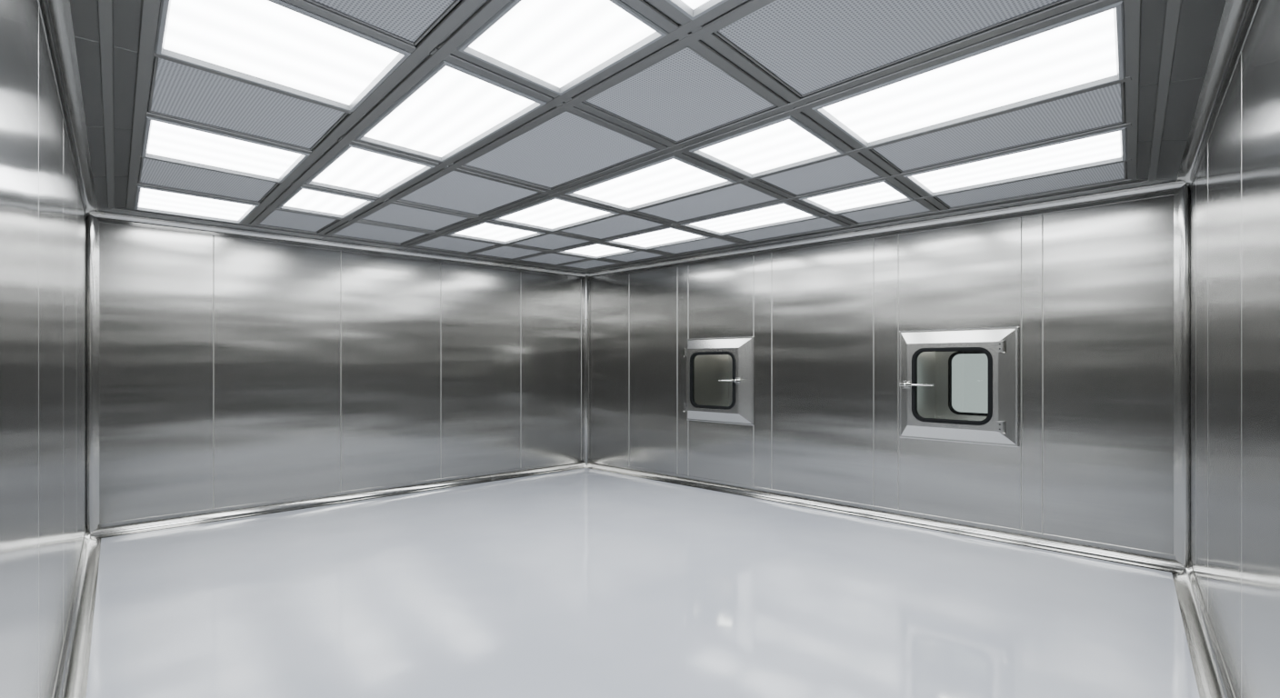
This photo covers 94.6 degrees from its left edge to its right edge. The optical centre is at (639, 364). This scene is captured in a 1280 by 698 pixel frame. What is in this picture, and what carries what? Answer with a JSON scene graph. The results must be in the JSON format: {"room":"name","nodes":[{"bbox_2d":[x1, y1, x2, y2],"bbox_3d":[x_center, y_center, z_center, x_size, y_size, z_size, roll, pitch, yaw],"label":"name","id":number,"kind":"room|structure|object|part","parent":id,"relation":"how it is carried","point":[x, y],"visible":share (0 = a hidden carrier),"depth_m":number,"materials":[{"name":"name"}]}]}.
{"room":"clean room","nodes":[
{"label":"clean room","id":0,"kind":"room"},
{"bbox_2d":[0,0,86,697],"bbox_3d":[-2.293,0.059,2.226,0.093,2.783,7.254,0,0,-41],"label":"wall","id":1,"kind":"structure","parent":0,"point":[43,221],"depth_m":1.94,"materials":[{"name":"silver metal"}]},
{"bbox_2d":[37,0,98,219],"bbox_3d":[-2.232,-1.239,2.280,0.073,0.080,7.134,0,0,-41],"label":"trim","id":2,"kind":"structure","parent":1,"relation":"attached to","point":[55,15],"depth_m":2.67,"materials":[{"name":"silver metal"}]},
{"bbox_2d":[51,527,101,697],"bbox_3d":[-2.223,1.397,2.287,0.096,0.105,7.134,0,0,-41],"label":"trim","id":3,"kind":"structure","parent":1,"relation":"attached to","point":[72,675],"depth_m":3.18,"materials":[{"name":"silver metal"}]},
{"bbox_2d":[86,213,99,534],"bbox_3d":[-4.576,0.084,4.927,0.035,2.733,0.109,0,0,0],"label":"trim","id":4,"kind":"structure","parent":1,"relation":"attached to","point":[92,224],"depth_m":4.95,"materials":[{"name":"silver metal"}]},
{"bbox_2d":[99,222,581,523],"bbox_3d":[-2.720,0.059,6.699,5.310,2.783,0.091,0,0,-42],"label":"wall","id":5,"kind":"structure","parent":0,"point":[233,372],"depth_m":6.03,"materials":[{"name":"silver metal"}]},
{"bbox_2d":[89,210,586,279],"bbox_3d":[-2.666,-1.239,6.638,5.190,0.080,0.072,0,0,-42],"label":"trim","id":6,"kind":"structure","parent":5,"relation":"attached to","point":[102,216],"depth_m":6.03,"materials":[{"name":"silver metal"}]},
{"bbox_2d":[90,460,586,539],"bbox_3d":[-2.658,1.397,6.630,5.190,0.105,0.096,0,0,-42],"label":"trim","id":7,"kind":"structure","parent":5,"relation":"attached to","point":[119,528],"depth_m":6.03,"materials":[{"name":"silver metal"}]},
{"bbox_2d":[581,275,589,464],"bbox_3d":[-0.760,0.084,8.359,0.114,2.733,0.031,0,0,0],"label":"trim","id":8,"kind":"structure","parent":5,"relation":"attached to","point":[585,281],"depth_m":8.36,"materials":[{"name":"silver metal"}]},
{"bbox_2d":[86,468,1199,697],"bbox_3d":[-0.120,1.500,4.179,5.938,0.100,7.292,0,0,-42],"label":"floor","id":9,"kind":"structure","parent":0,"point":[584,583],"depth_m":3.54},
{"bbox_2d":[69,0,1225,273],"bbox_3d":[-0.120,-1.346,4.179,5.938,0.134,7.292,0,0,-42],"label":"ceiling","id":10,"kind":"structure","parent":0,"point":[1199,21],"depth_m":2.81,"materials":[{"name":"silver metal"}]},
{"bbox_2d":[133,185,259,223],"bbox_3d":[-3.564,-1.280,4.732,1.086,0.046,1.111,0,0,0],"label":"ceiling light panel","id":11,"kind":"object","parent":10,"relation":"in","point":[148,199],"depth_m":4.76,"materials":[{"name":"white plastic"}]},
{"bbox_2d":[138,157,278,202],"bbox_3d":[-3.020,-1.287,4.131,0.756,0.032,0.702,0,0,-44],"label":"panel","id":12,"kind":"object","parent":10,"relation":"attached to","point":[155,173],"visible":0.7,"depth_m":4.12,"materials":[{"name":"grey metal"}]},
{"bbox_2d":[140,116,309,182],"bbox_3d":[-2.501,-1.280,3.554,1.036,0.046,1.094,0,0,0],"label":"ceiling light panel","id":13,"kind":"object","parent":10,"relation":"in","point":[163,140],"depth_m":3.56,"materials":[{"name":"white plastic"}]},
{"bbox_2d":[147,56,347,149],"bbox_3d":[-1.973,-1.287,2.971,0.722,0.032,0.804,0,0,44],"label":"panel","id":14,"kind":"object","parent":10,"relation":"attached to","point":[178,91],"visible":0.84,"depth_m":2.94,"materials":[{"name":"grey metal"}]},
{"bbox_2d":[154,0,410,111],"bbox_3d":[-1.446,-1.280,2.387,1.034,0.046,1.129,0,0,0],"label":"ceiling light panel","id":15,"kind":"object","parent":10,"relation":"in","point":[278,45],"depth_m":2.38,"materials":[{"name":"white plastic"}]},
{"bbox_2d":[258,210,338,232],"bbox_3d":[-3.052,-1.287,5.271,0.497,0.032,0.720,0,0,-43],"label":"panel","id":16,"kind":"object","parent":10,"relation":"attached to","point":[282,219],"visible":0.68,"depth_m":5.27,"materials":[{"name":"grey metal"}]},
{"bbox_2d":[277,186,374,218],"bbox_3d":[-2.478,-1.280,4.645,0.865,0.046,0.896,0,0,0],"label":"ceiling light panel","id":17,"kind":"object","parent":10,"relation":"in","point":[305,199],"depth_m":4.68,"materials":[{"name":"white plastic"}]},
{"bbox_2d":[305,143,434,198],"bbox_3d":[-1.817,-1.280,3.930,1.024,0.046,1.084,0,0,0],"label":"ceiling light panel","id":18,"kind":"object","parent":10,"relation":"in","point":[355,169],"depth_m":3.93,"materials":[{"name":"white plastic"}]},
{"bbox_2d":[332,222,428,244],"bbox_3d":[-2.537,-1.287,5.760,0.682,0.032,0.708,0,0,-44],"label":"panel","id":19,"kind":"object","parent":10,"relation":"attached to","point":[355,230],"visible":0.69,"depth_m":5.78,"materials":[{"name":"grey metal"}]},
{"bbox_2d":[306,0,460,46],"bbox_3d":[-0.890,-1.287,1.772,0.786,0.032,0.879,0,0,-42],"label":"panel","id":20,"kind":"object","parent":10,"relation":"attached to","point":[408,21],"visible":1,"depth_m":2.15,"materials":[{"name":"grey metal"}]},
{"bbox_2d":[360,203,469,231],"bbox_3d":[-1.957,-1.287,5.149,0.694,0.032,0.720,0,0,-44],"label":"panel","id":21,"kind":"object","parent":10,"relation":"attached to","point":[392,214],"visible":0.8,"depth_m":5.17,"materials":[{"name":"grey metal"}]},
{"bbox_2d":[355,60,546,161],"bbox_3d":[-1.021,-1.280,3.068,1.136,0.046,1.224,0,0,0],"label":"ceiling light panel","id":22,"kind":"object","parent":10,"relation":"in","point":[453,108],"depth_m":3.01,"materials":[{"name":"white plastic"}]},
{"bbox_2d":[413,236,498,253],"bbox_3d":[-1.962,-1.287,6.297,0.639,0.032,0.696,0,0,-44],"label":"panel","id":23,"kind":"object","parent":10,"relation":"attached to","point":[442,243],"visible":0.8,"depth_m":6.31,"materials":[{"name":"grey metal"}]},
{"bbox_2d":[398,170,539,215],"bbox_3d":[-1.300,-1.287,4.453,0.710,0.032,0.963,0,0,-44],"label":"panel","id":24,"kind":"object","parent":10,"relation":"attached to","point":[454,191],"visible":0.8,"depth_m":4.43,"materials":[{"name":"grey metal"}]},
{"bbox_2d":[448,221,545,244],"bbox_3d":[-1.390,-1.280,5.703,0.961,0.046,0.960,0,0,0],"label":"ceiling light panel","id":25,"kind":"object","parent":10,"relation":"in","point":[484,231],"depth_m":5.75,"materials":[{"name":"white plastic"}]},
{"bbox_2d":[473,246,544,259],"bbox_3d":[-1.495,-1.287,6.734,0.537,0.032,0.690,0,0,-45],"label":"panel","id":26,"kind":"object","parent":10,"relation":"attached to","point":[503,252],"visible":0.59,"depth_m":6.78,"materials":[{"name":"grey metal"}]},
{"bbox_2d":[513,233,589,249],"bbox_3d":[-0.924,-1.287,6.163,0.546,0.032,0.690,0,0,-45],"label":"panel","id":27,"kind":"object","parent":10,"relation":"attached to","point":[549,242],"visible":0.83,"depth_m":6.17,"materials":[{"name":"grey metal"}]},
{"bbox_2d":[520,253,586,265],"bbox_3d":[-1.051,-1.287,7.149,0.686,0.032,0.574,0,0,45],"label":"panel","id":28,"kind":"object","parent":10,"relation":"attached to","point":[555,259],"visible":0.66,"depth_m":7.19,"materials":[{"name":"grey metal"}]},
{"bbox_2d":[491,197,618,231],"bbox_3d":[-0.734,-1.280,5.030,1.117,0.046,1.141,0,0,0],"label":"ceiling light panel","id":29,"kind":"object","parent":10,"relation":"in","point":[555,214],"depth_m":5.05,"materials":[{"name":"white plastic"}]},
{"bbox_2d":[463,110,659,189],"bbox_3d":[-0.506,-1.287,3.616,0.729,0.032,1.145,0,0,-44],"label":"panel","id":30,"kind":"object","parent":10,"relation":"attached to","point":[566,147],"visible":0.77,"depth_m":3.57,"materials":[{"name":"grey metal"}]},
{"bbox_2d":[456,0,669,95],"bbox_3d":[-0.313,-1.280,2.305,0.845,0.046,0.927,0,0,0],"label":"ceiling light panel","id":31,"kind":"object","parent":10,"relation":"in","point":[556,46],"depth_m":2.32,"materials":[{"name":"white plastic"}]},
{"bbox_2d":[561,260,616,269],"bbox_3d":[-0.647,-1.287,7.525,0.675,0.032,0.426,0,0,44],"label":"panel","id":32,"kind":"object","parent":10,"relation":"attached to","point":[593,264],"visible":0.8,"depth_m":7.58,"materials":[{"name":"grey metal"}]},
{"bbox_2d":[557,242,637,259],"bbox_3d":[-0.482,-1.280,6.586,0.908,0.046,0.885,0,0,0],"label":"ceiling light panel","id":33,"kind":"object","parent":10,"relation":"attached to","point":[597,250],"depth_m":6.63,"materials":[{"name":"white plastic"}]},
{"bbox_2d":[560,214,664,239],"bbox_3d":[-0.266,-1.287,5.506,0.558,0.032,0.914,0,0,-45],"label":"panel","id":34,"kind":"object","parent":10,"relation":"attached to","point":[622,225],"visible":0.7,"depth_m":5.51,"materials":[{"name":"grey metal"}]},
{"bbox_2d":[603,250,665,262],"bbox_3d":[-0.080,-1.287,6.984,0.676,0.032,0.433,0,0,44],"label":"panel","id":35,"kind":"object","parent":10,"relation":"attached to","point":[637,255],"visible":0.59,"depth_m":7.00,"materials":[{"name":"grey metal"}]},
{"bbox_2d":[96,0,1181,271],"bbox_3d":[-0.383,-1.288,4.004,7.913,0.050,8.261,0,0,0],"label":"grid","id":36,"kind":"object","parent":10,"relation":"attached to","point":[441,44],"depth_m":3.01,"materials":[{"name":"grey metal"}]},
{"bbox_2d":[564,155,736,210],"bbox_3d":[0.056,-1.280,4.220,1.227,0.046,1.279,0,0,0],"label":"ceiling light panel","id":37,"kind":"object","parent":10,"relation":"attached to","point":[674,177],"depth_m":4.21,"materials":[{"name":"white plastic"}]},
{"bbox_2d":[604,226,710,249],"bbox_3d":[0.169,-1.280,5.950,1.064,0.046,1.055,0,0,0],"label":"ceiling light panel","id":38,"kind":"object","parent":10,"relation":"attached to","point":[668,235],"depth_m":6.00,"materials":[{"name":"white plastic"}]},
{"bbox_2d":[582,46,777,143],"bbox_3d":[0.199,-1.287,2.876,0.691,0.032,0.788,0,0,42],"label":"panel","id":39,"kind":"object","parent":10,"relation":"attached to","point":[683,95],"visible":0.8,"depth_m":2.85,"materials":[{"name":"grey metal"}]},
{"bbox_2d":[650,238,736,254],"bbox_3d":[0.569,-1.287,6.364,0.883,0.032,0.443,0,0,44],"label":"panel","id":40,"kind":"object","parent":10,"relation":"attached to","point":[711,243],"visible":0.66,"depth_m":6.36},
{"bbox_2d":[665,0,728,19],"bbox_3d":[0.428,-1.280,1.502,1.201,0.046,1.331,0,0,0],"label":"ceiling light panel","id":41,"kind":"object","parent":10,"relation":"attached to","point":[693,9],"depth_m":2.09,"materials":[{"name":"white plastic"}]},
{"bbox_2d":[635,183,779,222],"bbox_3d":[0.518,-1.287,4.715,1.080,0.032,0.572,0,0,45],"label":"panel","id":42,"kind":"object","parent":10,"relation":"attached to","point":[740,195],"visible":0.75,"depth_m":4.70,"materials":[{"name":"grey metal"}]},
{"bbox_2d":[680,201,819,235],"bbox_3d":[0.954,-1.280,5.183,1.173,0.046,1.184,0,0,0],"label":"ceiling light panel","id":43,"kind":"object","parent":10,"relation":"attached to","point":[783,213],"depth_m":5.21,"materials":[{"name":"white plastic"}]},
{"bbox_2d":[689,115,845,179],"bbox_3d":[0.758,-1.280,3.503,0.938,0.046,1.005,0,0,0],"label":"ceiling light panel","id":44,"kind":"object","parent":10,"relation":"attached to","point":[786,143],"depth_m":3.51,"materials":[{"name":"white plastic"}]},
{"bbox_2d":[726,217,843,241],"bbox_3d":[1.356,-1.287,5.613,1.037,0.032,0.454,0,0,44],"label":"panel","id":45,"kind":"object","parent":10,"relation":"attached to","point":[820,224],"visible":0.73,"depth_m":5.63,"materials":[{"name":"grey metal"}]},
{"bbox_2d":[758,155,881,196],"bbox_3d":[1.218,-1.287,4.017,0.687,0.032,0.581,0,0,45],"label":"panel","id":46,"kind":"object","parent":10,"relation":"attached to","point":[845,170],"visible":0.79,"depth_m":4.02,"materials":[{"name":"grey metal"}]},
{"bbox_2d":[799,180,913,214],"bbox_3d":[1.652,-1.280,4.504,0.885,0.046,0.923,0,0,0],"label":"ceiling light panel","id":47,"kind":"object","parent":10,"relation":"attached to","point":[880,193],"depth_m":4.53,"materials":[{"name":"white plastic"}]},
{"bbox_2d":[838,200,932,223],"bbox_3d":[2.048,-1.287,4.948,0.649,0.032,0.462,0,0,43],"label":"panel","id":48,"kind":"object","parent":10,"relation":"attached to","point":[914,207],"visible":0.71,"depth_m":4.96,"materials":[{"name":"grey metal"}]},
{"bbox_2d":[713,0,1067,97],"bbox_3d":[0.937,-1.287,2.095,0.760,0.032,1.277,0,0,-44],"label":"panel","id":49,"kind":"object","parent":10,"relation":"attached to","point":[809,46],"visible":0.84,"depth_m":2.26,"materials":[{"name":"grey metal"}]},
{"bbox_2d":[811,0,1124,148],"bbox_3d":[1.493,-1.280,2.747,1.291,0.046,1.390,0,0,0],"label":"ceiling light panel","id":50,"kind":"object","parent":10,"relation":"attached to","point":[1085,51],"depth_m":2.67,"materials":[{"name":"white plastic"}]},
{"bbox_2d":[870,81,1125,172],"bbox_3d":[1.951,-1.287,3.283,1.202,0.032,0.596,0,0,45],"label":"panel","id":51,"kind":"object","parent":10,"relation":"attached to","point":[1102,107],"visible":0.84,"depth_m":3.21,"materials":[{"name":"grey metal"}]},
{"bbox_2d":[903,127,1127,196],"bbox_3d":[2.383,-1.280,3.789,1.237,0.046,1.287,0,0,0],"label":"ceiling light panel","id":52,"kind":"object","parent":10,"relation":"attached to","point":[1109,146],"depth_m":3.77,"materials":[{"name":"white plastic"}]},
{"bbox_2d":[935,161,1126,208],"bbox_3d":[2.777,-1.287,4.250,1.147,0.032,0.474,0,0,43],"label":"panel","id":53,"kind":"object","parent":10,"relation":"attached to","point":[1115,172],"visible":0.72,"depth_m":4.22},
{"bbox_2d":[590,194,1173,554],"bbox_3d":[1.566,0.059,6.293,6.396,2.783,0.091,0,0,43],"label":"wall","id":54,"kind":"structure","parent":0,"point":[1088,292],"depth_m":5.33,"materials":[{"name":"silver metal"}]},
{"bbox_2d":[683,336,754,425],"bbox_3d":[1.145,0.182,7.084,0.949,0.980,0.926,0,0,43],"label":"box","id":55,"kind":"object","parent":54,"relation":"attached to","point":[720,372],"visible":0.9,"depth_m":6.93,"materials":[{"name":"silver metal"}]},
{"bbox_3d":[1.010,0.182,6.622,0.285,0.064,0.066,0,0,43],"label":"latch handle","id":56,"kind":"part","parent":55,"relation":"part of","materials":[{"name":"silver metal"}]},
{"bbox_2d":[583,460,1185,573],"bbox_3d":[1.503,1.397,6.225,6.276,0.105,0.095,0,0,43],"label":"trim","id":57,"kind":"structure","parent":54,"relation":"attached to","point":[1088,549],"depth_m":5.24,"materials":[{"name":"silver metal"}]},
{"bbox_2d":[586,180,1185,279],"bbox_3d":[1.510,-1.239,6.234,6.276,0.080,0.073,0,0,43],"label":"trim","id":58,"kind":"structure","parent":54,"relation":"attached to","point":[1169,188],"depth_m":5.25,"materials":[{"name":"silver metal"}]},
{"bbox_2d":[899,326,1019,447],"bbox_3d":[2.973,0.182,5.380,0.940,0.980,0.926,0,0,43],"label":"box","id":59,"kind":"object","parent":54,"relation":"attached to","point":[926,412],"visible":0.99,"depth_m":5.16,"materials":[{"name":"silver metal"}]},
{"bbox_3d":[2.462,0.182,5.268,0.285,0.064,0.066,0,0,43],"label":"latch handle","id":60,"kind":"part","parent":59,"relation":"part of","materials":[{"name":"silver metal"}]},
{"bbox_2d":[1190,0,1279,697],"bbox_3d":[2.001,0.059,1.822,0.093,2.783,5.993,0,0,39],"label":"wall","id":61,"kind":"structure","parent":0,"point":[1235,191],"depth_m":2.29,"materials":[{"name":"silver metal"}]},
{"bbox_2d":[1173,182,1189,568],"bbox_3d":[3.787,0.084,4.116,0.035,2.733,0.112,0,0,0],"label":"trim","id":62,"kind":"structure","parent":61,"relation":"attached to","point":[1182,196],"depth_m":4.14,"materials":[{"name":"silver metal"}]},
{"bbox_2d":[1171,560,1235,697],"bbox_3d":[1.929,1.397,1.881,0.095,0.105,5.873,0,0,39],"label":"trim","id":63,"kind":"structure","parent":61,"relation":"attached to","point":[1212,678],"depth_m":3.04,"materials":[{"name":"silver metal"}]},
{"bbox_2d":[1176,0,1260,189],"bbox_3d":[1.938,-1.239,1.874,0.073,0.080,5.873,0,0,39],"label":"trim","id":64,"kind":"structure","parent":61,"relation":"attached to","point":[1237,16],"depth_m":2.59,"materials":[{"name":"silver metal"}]}
]}

